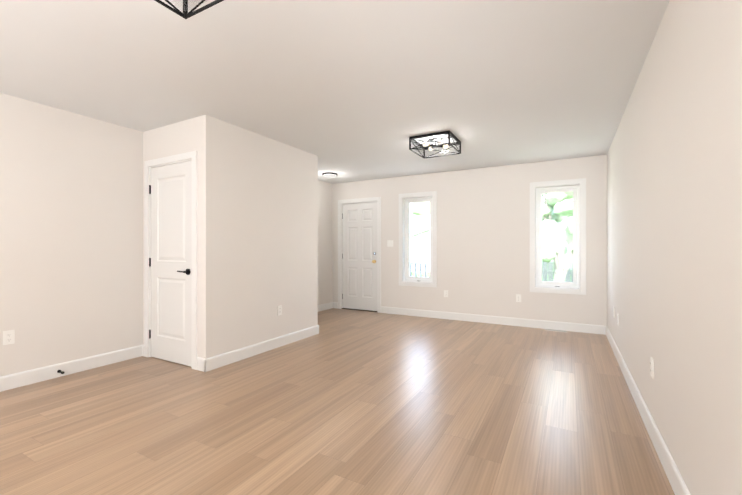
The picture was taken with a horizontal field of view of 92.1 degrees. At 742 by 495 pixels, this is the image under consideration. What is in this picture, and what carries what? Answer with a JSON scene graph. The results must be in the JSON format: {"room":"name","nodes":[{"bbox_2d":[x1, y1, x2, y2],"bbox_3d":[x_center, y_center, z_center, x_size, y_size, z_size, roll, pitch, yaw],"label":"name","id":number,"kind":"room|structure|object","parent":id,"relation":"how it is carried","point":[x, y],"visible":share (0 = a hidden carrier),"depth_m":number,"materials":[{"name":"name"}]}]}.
{"room":"empty living room","nodes":[
{"label":"empty living room","id":0,"kind":"room"},
{"bbox_2d":[0,93,331,376],"bbox_3d":[-2.925,-0.052,3.280,0.160,2.440,8.680,0,0,29],"label":"wall","id":1,"kind":"structure","parent":0,"point":[71,236],"depth_m":3.34,"materials":[{"name":"beige paint"}]},
{"bbox_2d":[3,330,14,344],"bbox_3d":[-3.000,0.737,2.966,0.010,0.115,0.070,0,0,29],"label":"electrical outlet","id":2,"kind":"object","parent":1,"relation":"attached to","point":[8,336],"visible":1,"depth_m":2.97,"materials":[{"name":"white plastic"}]},
{"bbox_2d":[0,345,141,391],"bbox_3d":[-3.675,1.106,1.739,0.014,0.120,4.940,0,0,29],"label":"baseboard","id":3,"kind":"structure","parent":1,"relation":"attached to","point":[19,379],"depth_m":3.31,"materials":[{"name":"white wood"}]},
{"bbox_2d":[318,302,332,311],"bbox_3d":[-1.198,1.110,6.226,0.014,0.120,1.850,0,0,29],"label":"baseboard","id":4,"kind":"structure","parent":1,"relation":"attached to","point":[325,306],"depth_m":6.81,"materials":[{"name":"white wood"}]},
{"bbox_2d":[143,115,214,358],"bbox_3d":[-2.004,-0.052,3.696,1.050,2.440,0.100,0,0,29],"label":"wall","id":5,"kind":"structure","parent":0,"point":[197,134],"depth_m":3.45,"materials":[{"name":"beige paint"}]},
{"bbox_2d":[149,161,191,366],"bbox_3d":[-2.065,0.149,3.668,0.722,2.022,0.090,0,0,29],"label":"closet door","id":6,"kind":"structure","parent":5,"relation":"in","point":[170,259],"depth_m":3.67,"materials":[{"name":"white paint"}]},
{"bbox_2d":[144,151,196,369],"bbox_3d":[-2.063,0.113,3.662,0.870,2.110,0.016,0,0,29],"label":"door frame","id":7,"kind":"structure","parent":5,"relation":"attached to","point":[192,155],"depth_m":3.58,"materials":[{"name":"white wood"}]},
{"bbox_2d":[196,357,206,371],"bbox_3d":[-1.618,1.108,3.417,0.134,0.120,0.014,0,0,29],"label":"baseboard","id":8,"kind":"structure","parent":5,"relation":"attached to","point":[200,363],"depth_m":3.41,"materials":[{"name":"white wood"}]},
{"bbox_2d":[215,118,312,355],"bbox_3d":[-1.194,-0.052,4.180,0.100,2.440,1.530,0,0,29],"label":"wall","id":9,"kind":"structure","parent":0,"point":[263,227],"depth_m":3.99,"materials":[{"name":"beige paint"}]},
{"bbox_2d":[204,325,318,371],"bbox_3d":[-1.144,1.108,4.152,0.014,0.120,1.758,0,0,29],"label":"baseboard","id":10,"kind":"structure","parent":9,"relation":"attached to","point":[221,360],"depth_m":3.94,"materials":[{"name":"white wood"}]},
{"bbox_2d":[277,305,281,315],"bbox_3d":[-1.085,0.738,4.262,0.010,0.115,0.070,0,0,29],"label":"electrical outlet","id":11,"kind":"object","parent":9,"relation":"attached to","point":[279,310],"visible":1,"depth_m":4.25,"materials":[{"name":"white plastic"}]},
{"bbox_2d":[313,154,317,325],"bbox_3d":[-1.216,-0.051,5.123,1.050,2.440,0.100,0,0,29],"label":"wall","id":12,"kind":"structure","parent":0,"point":[315,240],"depth_m":4.87,"materials":[{"name":"beige paint"}]},
{"bbox_2d":[0,0,668,183],"bbox_3d":[-0.838,-1.333,2.220,4.840,0.120,8.840,0,0,29],"label":"ceiling","id":13,"kind":"structure","parent":0,"point":[353,90],"depth_m":2.56,"materials":[{"name":"white paint"}]},
{"bbox_2d":[154,0,223,18],"bbox_3d":[-0.820,-1.202,1.445,0.470,0.145,0.470,0,0,29],"label":"ceiling lamp","id":14,"kind":"object","parent":13,"relation":"attached to","point":[185,14],"visible":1,"depth_m":1.71,"materials":[{"name":"black metal"}]},
{"bbox_2d":[322,172,336,176],"bbox_3d":[-0.702,-1.256,6.108,0.256,0.027,0.256,0,0,29],"label":"recessed light","id":15,"kind":"object","parent":13,"relation":"in","point":[328,174],"visible":1,"depth_m":6.04,"materials":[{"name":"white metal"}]},
{"bbox_2d":[409,130,460,158],"bbox_3d":[0.755,-1.199,4.173,0.470,0.145,0.470,0,0,29],"label":"ceiling lamp","id":16,"kind":"object","parent":13,"relation":"attached to","point":[437,141],"visible":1,"depth_m":4.11,"materials":[{"name":"black metal"}]},
{"bbox_2d":[0,308,674,494],"bbox_3d":[-0.838,1.226,2.217,4.840,0.120,8.840,0,0,29],"label":"floor","id":17,"kind":"structure","parent":0,"point":[348,402],"depth_m":2.41,"materials":[{"name":"brown wood"}]},
{"bbox_2d":[545,329,566,331],"bbox_3d":[2.632,1.167,5.089,0.280,0.005,0.090,0,0,29],"label":"floor vent","id":18,"kind":"object","parent":17,"relation":"in","point":[555,330],"visible":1,"depth_m":5.08,"materials":[{"name":"white plastic"}]},
{"bbox_2d":[332,155,606,325],"bbox_3d":[1.260,-0.050,6.018,4.840,2.440,0.160,0,0,29],"label":"wall","id":19,"kind":"structure","parent":0,"point":[483,241],"depth_m":5.61,"materials":[{"name":"beige paint"}]},
{"bbox_2d":[333,302,337,308],"bbox_3d":[-0.704,1.111,7.002,0.130,0.120,0.014,0,0,29],"label":"baseboard","id":20,"kind":"structure","parent":19,"relation":"attached to","point":[335,304],"depth_m":6.99,"materials":[{"name":"white wood"}]},
{"bbox_2d":[342,202,376,310],"bbox_3d":[-0.223,0.148,6.767,0.786,2.010,0.119,0,0,29],"label":"front door","id":21,"kind":"structure","parent":19,"relation":"in","point":[359,256],"depth_m":6.77,"materials":[{"name":"white paint"}]},
{"bbox_2d":[342,308,376,311],"bbox_3d":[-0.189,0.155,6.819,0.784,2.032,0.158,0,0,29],"label":"threshold","id":22,"kind":"object","parent":19,"relation":"attached to","point":[359,309],"visible":0.19,"depth_m":6.77,"materials":[{"name":"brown metal"}]},
{"bbox_2d":[338,197,380,312],"bbox_3d":[-0.193,0.114,6.811,0.940,2.113,0.176,0,0,29],"label":"door frame","id":23,"kind":"structure","parent":19,"relation":"attached to","point":[378,199],"depth_m":6.80,"materials":[{"name":"white wood"}]},
{"bbox_2d":[387,240,392,246],"bbox_3d":[0.345,-0.090,6.426,0.116,0.116,0.010,0,0,29],"label":"light switch","id":24,"kind":"object","parent":19,"relation":"attached to","point":[389,243],"visible":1,"depth_m":6.42,"materials":[{"name":"white plastic"}]},
{"bbox_2d":[399,191,436,286],"bbox_3d":[0.834,-0.155,6.241,0.698,1.624,0.171,0,0,29],"label":"window","id":25,"kind":"structure","parent":19,"relation":"in","point":[408,201],"depth_m":6.28,"materials":[{"name":"white plastic"}]},
{"bbox_2d":[381,306,605,334],"bbox_3d":[1.690,1.110,5.680,3.440,0.120,0.014,0,0,29],"label":"baseboard","id":26,"kind":"structure","parent":19,"relation":"attached to","point":[572,327],"depth_m":5.50,"materials":[{"name":"white wood"}]},
{"bbox_2d":[516,294,520,301],"bbox_3d":[2.221,0.750,5.389,0.070,0.115,0.010,0,0,29],"label":"electrical outlet","id":27,"kind":"object","parent":19,"relation":"attached to","point":[518,297],"visible":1,"depth_m":5.39,"materials":[{"name":"white plastic"}]},
{"bbox_2d":[530,178,585,294],"bbox_3d":[2.708,-0.166,5.207,0.718,1.624,0.171,0,0,29],"label":"window","id":28,"kind":"structure","parent":19,"relation":"in","point":[575,190],"depth_m":5.17,"materials":[{"name":"white plastic"}]},
{"bbox_2d":[607,0,741,494],"bbox_3d":[1.172,-0.055,1.018,0.160,2.440,8.680,0,0,29],"label":"wall","id":29,"kind":"structure","parent":0,"point":[674,226],"depth_m":1.57,"materials":[{"name":"beige paint"}]},
{"bbox_2d":[606,326,690,494],"bbox_3d":[1.135,1.105,1.129,0.014,0.120,8.520,0,0,29],"label":"baseboard","id":30,"kind":"structure","parent":29,"relation":"attached to","point":[676,480],"depth_m":2.15,"materials":[{"name":"white wood"}]},
{"bbox_2d":[650,357,653,378],"bbox_3d":[1.736,0.737,2.214,0.010,0.115,0.070,0,0,29],"label":"electrical outlet","id":31,"kind":"object","parent":29,"relation":"attached to","point":[651,367],"visible":1,"depth_m":2.20,"materials":[{"name":"white plastic"}]},
{"label":"outside","id":32,"kind":"structure","parent":0,"visible":0},
{"bbox_2d":[412,262,553,277],"bbox_3d":[15.790,1.992,28.881,60.000,0.100,53.920,0,0,29],"label":"ground","id":33,"kind":"structure","parent":32,"point":[423,274],"depth_m":26.67,"materials":[{"name":"white"}]},
{"bbox_2d":[410,262,429,276],"bbox_3d":[0.601,1.096,7.317,3.450,1.650,1.460,0,0,29],"label":"railing","id":34,"kind":"object","parent":33,"relation":"on","point":[420,268],"depth_m":7.83,"materials":[{"name":"white"}]},
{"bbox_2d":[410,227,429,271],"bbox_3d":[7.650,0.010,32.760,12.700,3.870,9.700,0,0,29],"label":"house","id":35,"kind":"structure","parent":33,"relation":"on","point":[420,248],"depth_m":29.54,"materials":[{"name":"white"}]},
{"bbox_2d":[410,202,429,234],"bbox_3d":[7.004,-2.646,46.232,8.973,9.214,8.342,0,0,29],"label":"tree","id":36,"kind":"object","parent":33,"relation":"on","point":[423,210],"depth_m":44.33,"materials":[{"name":"white"}]},
{"bbox_2d":[542,261,572,281],"bbox_3d":[8.493,1.123,8.940,11.500,1.600,0.110,0,0,29],"label":"fence","id":37,"kind":"object","parent":33,"relation":"on","point":[547,274],"depth_m":10.62,"materials":[{"name":"white"}]},
{"bbox_2d":[542,192,572,281],"bbox_3d":[4.913,0.070,9.224,2.425,3.723,2.018,0,0,29],"label":"tree","id":38,"kind":"object","parent":33,"relation":"on","point":[563,211],"depth_m":9.04,"materials":[{"name":"plant"}]}
]}

